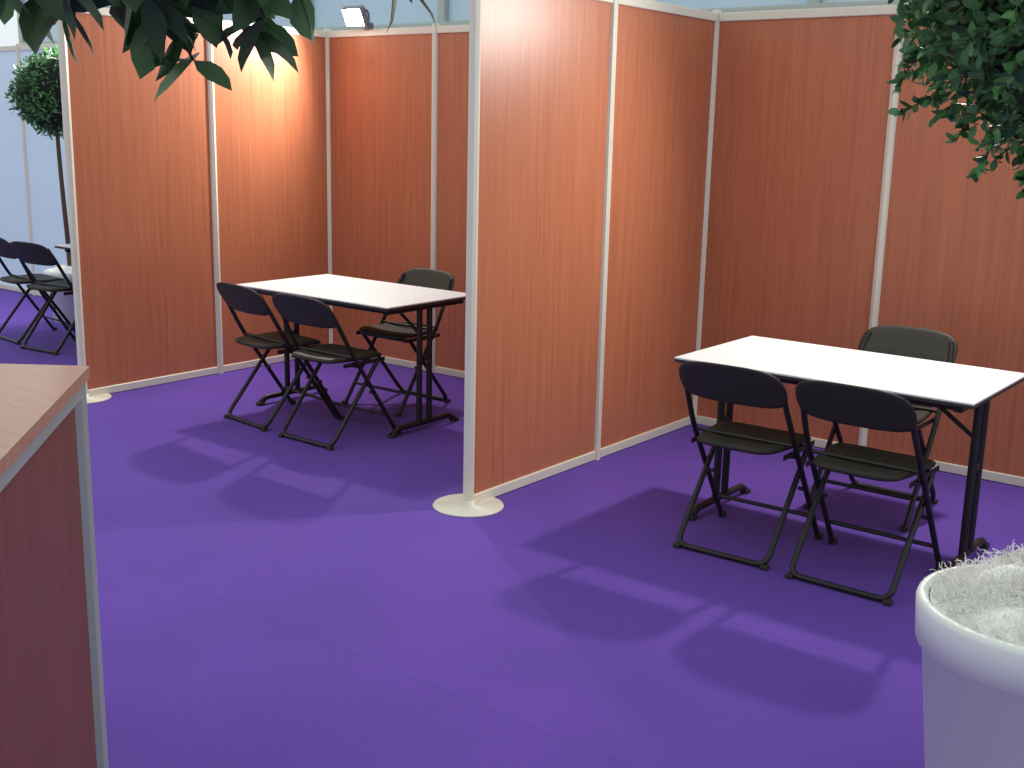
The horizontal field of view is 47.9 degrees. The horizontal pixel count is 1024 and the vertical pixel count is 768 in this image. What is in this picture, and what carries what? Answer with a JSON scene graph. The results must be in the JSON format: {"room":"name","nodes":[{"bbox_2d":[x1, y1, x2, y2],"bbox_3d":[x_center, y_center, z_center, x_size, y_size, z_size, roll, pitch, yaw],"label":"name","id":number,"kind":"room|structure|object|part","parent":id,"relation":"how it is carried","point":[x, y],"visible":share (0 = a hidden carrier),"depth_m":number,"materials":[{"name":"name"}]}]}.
{"room":"exhibition hall","nodes":[
{"label":"exhibition hall","id":0,"kind":"room"},
{"bbox_2d":[57,8,328,395],"bbox_3d":[-1.926,-1.174,7.379,0.048,2.266,2.002,11,16,37],"label":"wall","id":1,"kind":"structure","parent":0,"point":[201,185],"depth_m":7.23,"materials":[{"name":"orange wood"}]},
{"bbox_2d":[17,0,910,44],"bbox_3d":[3.190,-2.479,8.825,26.030,4.410,0.105,11,16,37],"label":"ceiling","id":2,"kind":"structure","parent":0,"point":[328,13],"depth_m":11.83,"materials":[{"name":"fabric"}]},
{"bbox_2d":[0,288,1023,767],"bbox_3d":[-0.363,0.249,6.451,26.000,0.040,22.000,11,16,37],"label":"floor","id":3,"kind":"structure","parent":0,"point":[267,600],"depth_m":4.09,"materials":[{"name":"purple carpet"}]},
{"bbox_2d":[0,238,75,344],"bbox_3d":[-3.602,-0.733,8.630,0.466,0.786,0.548,13,17,42],"label":"folding chair","id":4,"kind":"object","parent":3,"relation":"on","point":[6,251],"visible":0.8,"depth_m":8.56,"materials":[{"name":"black paint"}]},
{"bbox_2d":[5,46,74,323],"bbox_3d":[-3.644,-1.600,9.285,0.763,2.193,0.723,11,16,37],"label":"topiary tree","id":5,"kind":"object","parent":3,"relation":"on","point":[37,94],"visible":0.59,"depth_m":8.96,"materials":[{"name":"green plant"}]},
{"bbox_3d":[-3.609,-0.726,9.442,0.400,0.420,0.400,11,16,37],"label":"pot","id":6,"kind":"part","parent":5,"relation":"part of","materials":[{"name":"white plastic"}]},
{"bbox_2d":[10,241,75,355],"bbox_3d":[-3.245,-0.647,8.284,0.466,0.786,0.548,9,15,31],"label":"folding chair","id":7,"kind":"object","parent":3,"relation":"on","point":[31,253],"visible":0.91,"depth_m":8.12,"materials":[{"name":"black paint"}]},
{"bbox_2d":[0,364,108,767],"bbox_3d":[-1.155,0.609,2.134,0.590,1.100,1.209,-1,13,-9],"label":"counter","id":8,"kind":"object","parent":3,"relation":"on","point":[52,699],"depth_m":2.27,"materials":[{"name":"laminate"}]},
{"bbox_2d":[54,244,75,340],"bbox_3d":[-2.663,-0.631,8.420,1.210,0.720,0.710,11,16,37],"label":"folding table","id":9,"kind":"object","parent":3,"relation":"on","point":[66,247],"visible":0.02,"depth_m":8.40,"materials":[{"name":"white laminate"}]},
{"bbox_2d":[86,393,111,403],"bbox_3d":[-2.553,0.071,6.869,0.314,0.030,0.314,11,16,37],"label":"base plate","id":10,"kind":"object","parent":3,"relation":"on","point":[101,397],"visible":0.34,"depth_m":6.84,"materials":[{"name":"beige metal"}]},
{"bbox_2d":[0,0,435,101],"bbox_3d":[-0.551,0.172,0.650,0.953,2.624,1.020,2,13,1],"label":"topiary tree","id":11,"kind":"object","parent":3,"relation":"on","point":[146,24],"visible":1,"depth_m":0.93,"materials":[{"name":"green plant"}]},
{"bbox_2d":[216,282,337,431],"bbox_3d":[-1.318,-0.189,6.423,0.466,0.786,0.548,13,17,43],"label":"folding chair","id":12,"kind":"object","parent":3,"relation":"on","point":[237,297],"visible":0.94,"depth_m":6.30,"materials":[{"name":"black paint"}]},
{"bbox_2d":[272,293,400,450],"bbox_3d":[-0.941,-0.106,6.087,0.466,0.786,0.548,11,16,37],"label":"folding chair","id":13,"kind":"object","parent":3,"relation":"on","point":[301,310],"visible":0.99,"depth_m":5.97,"materials":[{"name":"black paint"}]},
{"bbox_2d":[235,274,465,438],"bbox_3d":[-0.900,-0.185,6.597,1.210,0.720,0.710,11,16,37],"label":"folding table","id":14,"kind":"object","parent":3,"relation":"on","point":[386,298],"visible":0.79,"depth_m":6.34,"materials":[{"name":"white laminate"}]},
{"bbox_2d":[342,268,453,416],"bbox_3d":[-0.657,-0.270,6.853,0.466,0.786,0.548,11,16,37],"label":"folding chair","id":15,"kind":"object","parent":3,"relation":"on","point":[421,277],"visible":0.74,"depth_m":6.88,"materials":[{"name":"black paint"}]},
{"bbox_2d":[433,494,503,517],"bbox_3d":[-0.192,0.524,5.074,0.314,0.030,0.314,11,16,37],"label":"base plate","id":16,"kind":"object","parent":3,"relation":"on","point":[453,505],"visible":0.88,"depth_m":5.04,"materials":[{"name":"beige metal"}]},
{"bbox_2d":[673,361,822,570],"bbox_3d":[0.947,0.267,4.602,0.466,0.786,0.548,10,15,35],"label":"folding chair","id":17,"kind":"object","parent":3,"relation":"on","point":[743,386],"visible":0.98,"depth_m":4.47,"materials":[{"name":"black paint"}]},
{"bbox_2d":[674,336,1023,568],"bbox_3d":[1.359,0.275,4.762,1.210,0.720,0.710,11,16,37],"label":"folding table","id":18,"kind":"object","parent":3,"relation":"on","point":[959,388],"visible":0.8,"depth_m":4.56,"materials":[{"name":"white laminate"}]},
{"bbox_2d":[785,380,944,605],"bbox_3d":[1.330,0.344,4.299,0.466,0.786,0.548,11,16,37],"label":"folding chair","id":19,"kind":"object","parent":3,"relation":"on","point":[869,408],"visible":0.99,"depth_m":4.17,"materials":[{"name":"black paint"}]},
{"bbox_2d":[803,325,957,531],"bbox_3d":[1.659,0.166,5.130,0.466,0.786,0.548,11,16,37],"label":"folding chair","id":20,"kind":"object","parent":3,"relation":"on","point":[906,341],"visible":0.44,"depth_m":5.18,"materials":[{"name":"black paint"}]},
{"bbox_2d":[885,0,1023,767],"bbox_3d":[1.205,-0.108,2.525,0.944,2.433,0.913,5,13,17],"label":"topiary tree","id":21,"kind":"object","parent":3,"relation":"on","point":[969,619],"visible":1,"depth_m":2.51,"materials":[{"name":"green plant"}]},
{"bbox_3d":[1.213,0.797,2.713,0.550,0.585,0.550,11,16,37],"label":"pot","id":22,"kind":"part","parent":21,"relation":"part of","materials":[{"name":"white plastic"}]},
{"bbox_2d":[0,2,1023,486],"bbox_3d":[-0.902,-1.260,7.869,13.048,2.266,0.048,11,16,37],"label":"wall","id":23,"kind":"structure","parent":0,"point":[831,217],"depth_m":6.07,"materials":[{"name":"orange wood"}]},
{"bbox_2d":[342,5,372,29],"bbox_3d":[-0.999,-2.420,7.616,0.180,0.145,0.194,11,16,37],"label":"floodlight","id":24,"kind":"object","parent":23,"relation":"on","point":[356,15],"visible":1,"depth_m":7.55,"materials":[{"name":"grey metal"}]},
{"bbox_2d":[463,0,716,502],"bbox_3d":[0.435,-0.721,5.585,0.048,2.266,2.002,11,16,37],"label":"wall partition","id":25,"kind":"structure","parent":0,"point":[588,120],"depth_m":5.42,"materials":[{"name":"orange wood"}]}
]}

